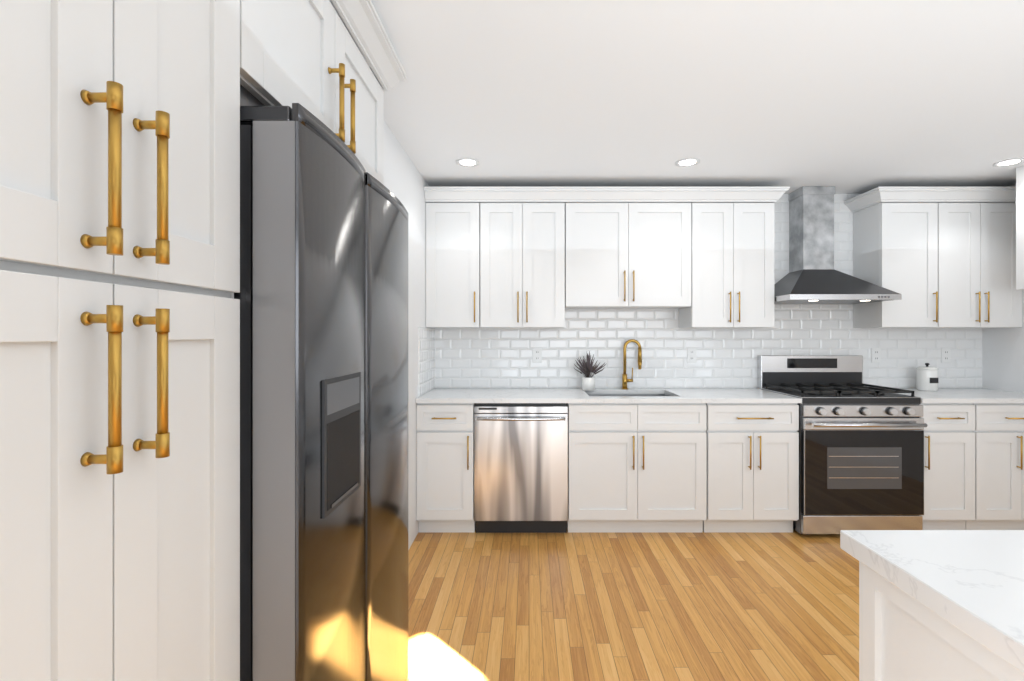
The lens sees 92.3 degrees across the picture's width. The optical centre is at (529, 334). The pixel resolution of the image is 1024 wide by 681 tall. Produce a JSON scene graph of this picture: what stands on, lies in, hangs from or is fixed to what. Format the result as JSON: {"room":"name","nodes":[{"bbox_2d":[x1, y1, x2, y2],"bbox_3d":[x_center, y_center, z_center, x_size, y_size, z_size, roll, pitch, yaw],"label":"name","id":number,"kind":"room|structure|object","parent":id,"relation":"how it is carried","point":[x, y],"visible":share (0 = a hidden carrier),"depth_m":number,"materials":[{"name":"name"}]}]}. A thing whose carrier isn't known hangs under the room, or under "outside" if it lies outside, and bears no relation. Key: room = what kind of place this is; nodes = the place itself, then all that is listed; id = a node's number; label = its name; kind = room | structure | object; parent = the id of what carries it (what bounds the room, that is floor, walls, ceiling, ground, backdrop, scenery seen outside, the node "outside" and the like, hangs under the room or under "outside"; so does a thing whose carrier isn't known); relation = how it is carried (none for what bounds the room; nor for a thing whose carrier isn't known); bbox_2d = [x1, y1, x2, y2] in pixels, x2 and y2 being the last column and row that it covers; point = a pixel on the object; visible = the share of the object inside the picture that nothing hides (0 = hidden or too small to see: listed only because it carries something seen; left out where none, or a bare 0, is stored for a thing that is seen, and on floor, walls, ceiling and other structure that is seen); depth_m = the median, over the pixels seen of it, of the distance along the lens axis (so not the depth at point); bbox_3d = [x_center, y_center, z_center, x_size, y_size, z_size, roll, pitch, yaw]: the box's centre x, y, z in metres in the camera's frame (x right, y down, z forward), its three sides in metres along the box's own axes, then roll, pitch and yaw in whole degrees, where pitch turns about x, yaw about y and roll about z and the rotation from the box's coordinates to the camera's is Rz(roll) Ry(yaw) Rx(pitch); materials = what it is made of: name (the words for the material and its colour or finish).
{"room":"kitchen","nodes":[
{"label":"kitchen","id":0,"kind":"room"},
{"bbox_2d":[384,121,433,549],"bbox_3d":[-1.083,0.113,2.895,0.675,2.435,1.930,0,0,0],"label":"wall","id":1,"kind":"structure","parent":0,"point":[405,183],"depth_m":3.14,"materials":[{"name":"white paint"}]},
{"bbox_2d":[256,0,383,184],"bbox_3d":[-0.868,-0.738,1.441,0.604,0.432,0.948,0,0,0],"label":"upper cabinet","id":2,"kind":"object","parent":1,"relation":"attached to","point":[306,56],"depth_m":1.36,"materials":[{"name":"white wood"}]},
{"bbox_2d":[331,0,406,90],"bbox_3d":[-0.618,-1.001,1.183,0.248,0.090,1.610,0,0,0],"label":"crown molding","id":3,"kind":"structure","parent":2,"relation":"on","point":[363,23],"depth_m":1.66,"materials":[{"name":"white wood"}]},
{"bbox_2d":[418,327,434,396],"bbox_3d":[-0.741,0.180,3.575,0.009,0.467,0.550,0,0,0],"label":"tile","id":4,"kind":"structure","parent":1,"relation":"attached to","point":[426,360],"depth_m":3.53,"materials":[{"name":"white tile"}]},
{"bbox_2d":[407,529,858,680],"bbox_3d":[1.065,1.360,0.130,5.170,0.060,7.660,0,0,0],"label":"floor","id":5,"kind":"structure","parent":0,"point":[675,606],"depth_m":2.40,"materials":[{"name":"brown wood"}]},
{"bbox_2d":[0,0,255,680],"bbox_3d":[-0.868,0.188,0.677,0.604,2.284,0.598,0,0,0],"label":"tall cabinet","id":6,"kind":"object","parent":5,"relation":"on","point":[118,342],"depth_m":0.68,"materials":[{"name":"white wood"}]},
{"bbox_2d":[234,103,407,680],"bbox_3d":[-0.902,0.432,1.436,0.916,1.796,0.908,0,0,0],"label":"fridge","id":7,"kind":"object","parent":5,"relation":"on","point":[322,295],"visible":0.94,"depth_m":1.06,"materials":[{"name":"grey metal"}]},
{"bbox_2d":[416,403,475,531],"bbox_3d":[-0.555,0.889,3.530,0.376,0.882,0.656,0,0,0],"label":"base cabinet","id":8,"kind":"object","parent":5,"relation":"on","point":[445,467],"visible":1,"depth_m":3.25,"materials":[{"name":"white wood"}]},
{"bbox_2d":[474,403,567,532],"bbox_3d":[-0.053,0.891,3.518,0.618,0.878,0.664,0,0,0],"label":"dishwasher","id":9,"kind":"object","parent":5,"relation":"on","point":[520,467],"visible":1,"depth_m":3.23,"materials":[{"name":"metal"}]},
{"bbox_2d":[567,403,705,531],"bbox_3d":[0.716,0.889,3.530,0.909,0.882,0.656,0,0,0],"label":"base cabinet","id":10,"kind":"object","parent":5,"relation":"on","point":[636,467],"visible":0.96,"depth_m":3.25,"materials":[{"name":"white wood"}]},
{"bbox_2d":[416,339,801,402],"bbox_3d":[0.520,0.341,3.538,2.527,0.618,0.641,0,0,0],"label":"countertop","id":11,"kind":"structure","parent":10,"relation":"on","point":[624,394],"depth_m":3.38,"materials":[{"name":"stone"}]},
{"bbox_2d":[574,351,606,390],"bbox_3d":[0.459,0.267,3.700,0.249,0.296,0.143,0,0,0],"label":"plant pot","id":12,"kind":"object","parent":11,"relation":"on","point":[586,369],"visible":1,"depth_m":3.68,"materials":[{"name":"white ceramic"}]},
{"bbox_2d":[703,403,798,531],"bbox_3d":[1.478,0.889,3.530,0.599,0.882,0.656,0,0,0],"label":"base cabinet","id":13,"kind":"object","parent":5,"relation":"on","point":[752,467],"visible":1,"depth_m":3.24,"materials":[{"name":"white wood"}]},
{"bbox_2d":[757,355,926,534],"bbox_3d":[2.180,0.744,3.496,0.784,1.172,0.720,0,0,0],"label":"range","id":14,"kind":"object","parent":5,"relation":"on","point":[861,455],"visible":0.94,"depth_m":3.19,"materials":[{"name":"silver metal"}]},
{"bbox_2d":[840,530,1023,680],"bbox_3d":[1.502,0.873,-0.244,1.676,0.914,2.591,0,0,0],"label":"kitchen island","id":15,"kind":"object","parent":5,"relation":"on","point":[941,605],"visible":1,"depth_m":0.88,"materials":[{"name":"white stone"}]},
{"bbox_2d":[919,403,974,529],"bbox_3d":[2.759,0.889,3.530,0.362,0.882,0.656,0,0,0],"label":"base cabinet","id":16,"kind":"object","parent":5,"relation":"on","point":[949,468],"visible":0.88,"depth_m":3.25,"materials":[{"name":"white wood"}]},
{"bbox_2d":[966,403,1023,529],"bbox_3d":[3.246,0.889,3.530,0.602,0.882,0.656,0,0,0],"label":"base cabinet","id":17,"kind":"object","parent":5,"relation":"on","point":[999,465],"visible":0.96,"depth_m":3.24,"materials":[{"name":"white wood"}]},
{"bbox_2d":[894,388,1023,402],"bbox_3d":[3.062,0.431,3.538,0.972,0.030,0.641,0,0,0],"label":"countertop","id":18,"kind":"structure","parent":17,"relation":"on","point":[962,395],"depth_m":3.38,"materials":[{"name":"stone"}]},
{"bbox_2d":[916,363,938,390],"bbox_3d":[2.997,0.312,3.700,0.132,0.205,0.132,0,0,0],"label":"canister","id":19,"kind":"object","parent":18,"relation":"on","point":[926,377],"visible":1,"depth_m":3.65,"materials":[{"name":"white ceramic"}]},
{"bbox_2d":[330,0,1023,193],"bbox_3d":[1.065,-1.135,0.130,5.170,0.060,7.660,0,0,0],"label":"ceiling","id":20,"kind":"structure","parent":0,"point":[852,96],"depth_m":2.24,"materials":[{"name":"white paint"}]},
{"bbox_2d":[456,158,478,166],"bbox_3d":[-0.392,-1.101,3.140,0.150,0.007,0.150,0,0,0],"label":"recessed light","id":21,"kind":"object","parent":20,"relation":"in","point":[467,162],"visible":1,"depth_m":3.14,"materials":[{"name":"white plastic"}]},
{"bbox_2d":[675,158,699,166],"bbox_3d":[1.012,-1.101,3.140,0.150,0.007,0.150,0,0,0],"label":"recessed light","id":22,"kind":"object","parent":20,"relation":"in","point":[687,162],"visible":1,"depth_m":3.14,"materials":[{"name":"white plastic"}]},
{"bbox_2d":[993,158,1023,166],"bbox_3d":[3.066,-1.101,3.140,0.150,0.007,0.150,0,0,0],"label":"recessed light","id":23,"kind":"object","parent":20,"relation":"in","point":[1009,162],"visible":1,"depth_m":3.14,"materials":[{"name":"white"}]},
{"bbox_2d":[982,184,1023,392],"bbox_3d":[3.600,0.113,0.130,0.100,2.435,7.460,0,0,0],"label":"wall","id":24,"kind":"structure","parent":0,"point":[1002,359],"depth_m":3.67,"materials":[{"name":"white paint"}]},
{"bbox_2d":[1016,165,1023,289],"bbox_3d":[3.385,-0.703,2.225,0.330,0.805,2.050,0,0,0],"label":"upper cabinet","id":25,"kind":"object","parent":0,"point":[1020,228],"depth_m":3.23,"materials":[{"name":"white paint"}]},
{"bbox_3d":[1.065,0.113,3.910,5.170,2.435,0.100,0,0,0],"label":"wall","id":26,"kind":"structure","parent":0,"visible":0},
{"bbox_2d":[424,187,789,202],"bbox_3d":[0.547,-1.001,3.655,2.581,0.090,0.384,0,0,0],"label":"crown molding","id":27,"kind":"structure","parent":26,"relation":"attached to","point":[612,194],"depth_m":3.50,"materials":[{"name":"white wood"}]},
{"bbox_2d":[434,194,981,387],"bbox_3d":[1.403,-0.345,3.855,4.295,1.519,0.010,0,0,0],"label":"tile","id":28,"kind":"structure","parent":26,"relation":"attached to","point":[500,357],"depth_m":3.85,"materials":[{"name":"white tile"}]},
{"bbox_2d":[426,203,480,327],"bbox_3d":[-0.550,-0.505,3.674,0.386,0.900,0.348,0,0,0],"label":"upper cabinet","id":29,"kind":"object","parent":28,"relation":"attached to","point":[452,265],"visible":0.98,"depth_m":3.54,"materials":[{"name":"white wood"}]},
{"bbox_2d":[480,203,564,327],"bbox_3d":[-0.047,-0.505,3.674,0.610,0.900,0.348,0,0,0],"label":"upper cabinet","id":30,"kind":"object","parent":28,"relation":"attached to","point":[522,265],"visible":1,"depth_m":3.54,"materials":[{"name":"white wood"}]},
{"bbox_2d":[533,348,541,362],"bbox_3d":[0.064,0.158,3.845,0.072,0.116,0.008,0,0,0],"label":"electrical outlet","id":31,"kind":"object","parent":28,"relation":"attached to","point":[537,355],"visible":1,"depth_m":3.84,"materials":[{"name":"white plastic"}]},
{"bbox_2d":[565,203,690,308],"bbox_3d":[0.716,-0.580,3.674,0.905,0.750,0.348,0,0,0],"label":"upper cabinet","id":32,"kind":"object","parent":28,"relation":"attached to","point":[627,255],"visible":0.96,"depth_m":3.54,"materials":[{"name":"white wood"}]},
{"bbox_2d":[687,348,695,362],"bbox_3d":[1.273,0.158,3.845,0.072,0.116,0.008,0,0,0],"label":"electrical outlet","id":33,"kind":"object","parent":28,"relation":"attached to","point":[691,355],"visible":1,"depth_m":3.84,"materials":[{"name":"white plastic"}]},
{"bbox_2d":[679,203,773,327],"bbox_3d":[1.470,-0.505,3.674,0.593,0.900,0.348,0,0,0],"label":"upper cabinet","id":34,"kind":"object","parent":28,"relation":"attached to","point":[732,265],"visible":0.98,"depth_m":3.54,"materials":[{"name":"white wood"}]},
{"bbox_2d":[871,348,880,362],"bbox_3d":[2.716,0.158,3.845,0.072,0.116,0.008,0,0,0],"label":"electrical outlet","id":35,"kind":"object","parent":28,"relation":"attached to","point":[875,355],"visible":1,"depth_m":3.84,"materials":[{"name":"white plastic"}]},
{"bbox_2d":[853,203,937,327],"bbox_3d":[2.739,-0.505,3.674,0.403,0.900,0.348,0,0,0],"label":"upper cabinet","id":36,"kind":"object","parent":28,"relation":"attached to","point":[895,247],"visible":1,"depth_m":3.54,"materials":[{"name":"white wood"}]},
{"bbox_2d":[941,348,950,362],"bbox_3d":[3.262,0.158,3.845,0.072,0.116,0.008,0,0,0],"label":"electrical outlet","id":37,"kind":"object","parent":28,"relation":"attached to","point":[945,355],"visible":1,"depth_m":3.84,"materials":[{"name":"white plastic"}]},
{"bbox_2d":[932,203,1021,327],"bbox_3d":[3.246,-0.505,3.674,0.602,0.900,0.348,0,0,0],"label":"upper cabinet","id":38,"kind":"object","parent":28,"relation":"attached to","point":[976,265],"visible":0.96,"depth_m":3.54,"materials":[{"name":"white wood"}]},
{"bbox_2d":[774,186,901,303],"bbox_3d":[2.151,-0.670,3.592,0.758,0.866,0.512,0,0,0],"label":"range hood","id":39,"kind":"object","parent":26,"relation":"attached to","point":[813,276],"visible":0.98,"depth_m":3.65,"materials":[{"name":"grey metal"}]},
{"bbox_2d":[844,187,1015,212],"bbox_3d":[3.006,-1.001,3.655,1.082,0.090,0.384,0,0,0],"label":"crown molding","id":40,"kind":"structure","parent":26,"relation":"attached to","point":[872,197],"depth_m":3.50,"materials":[{"name":"white wood"}]}
]}

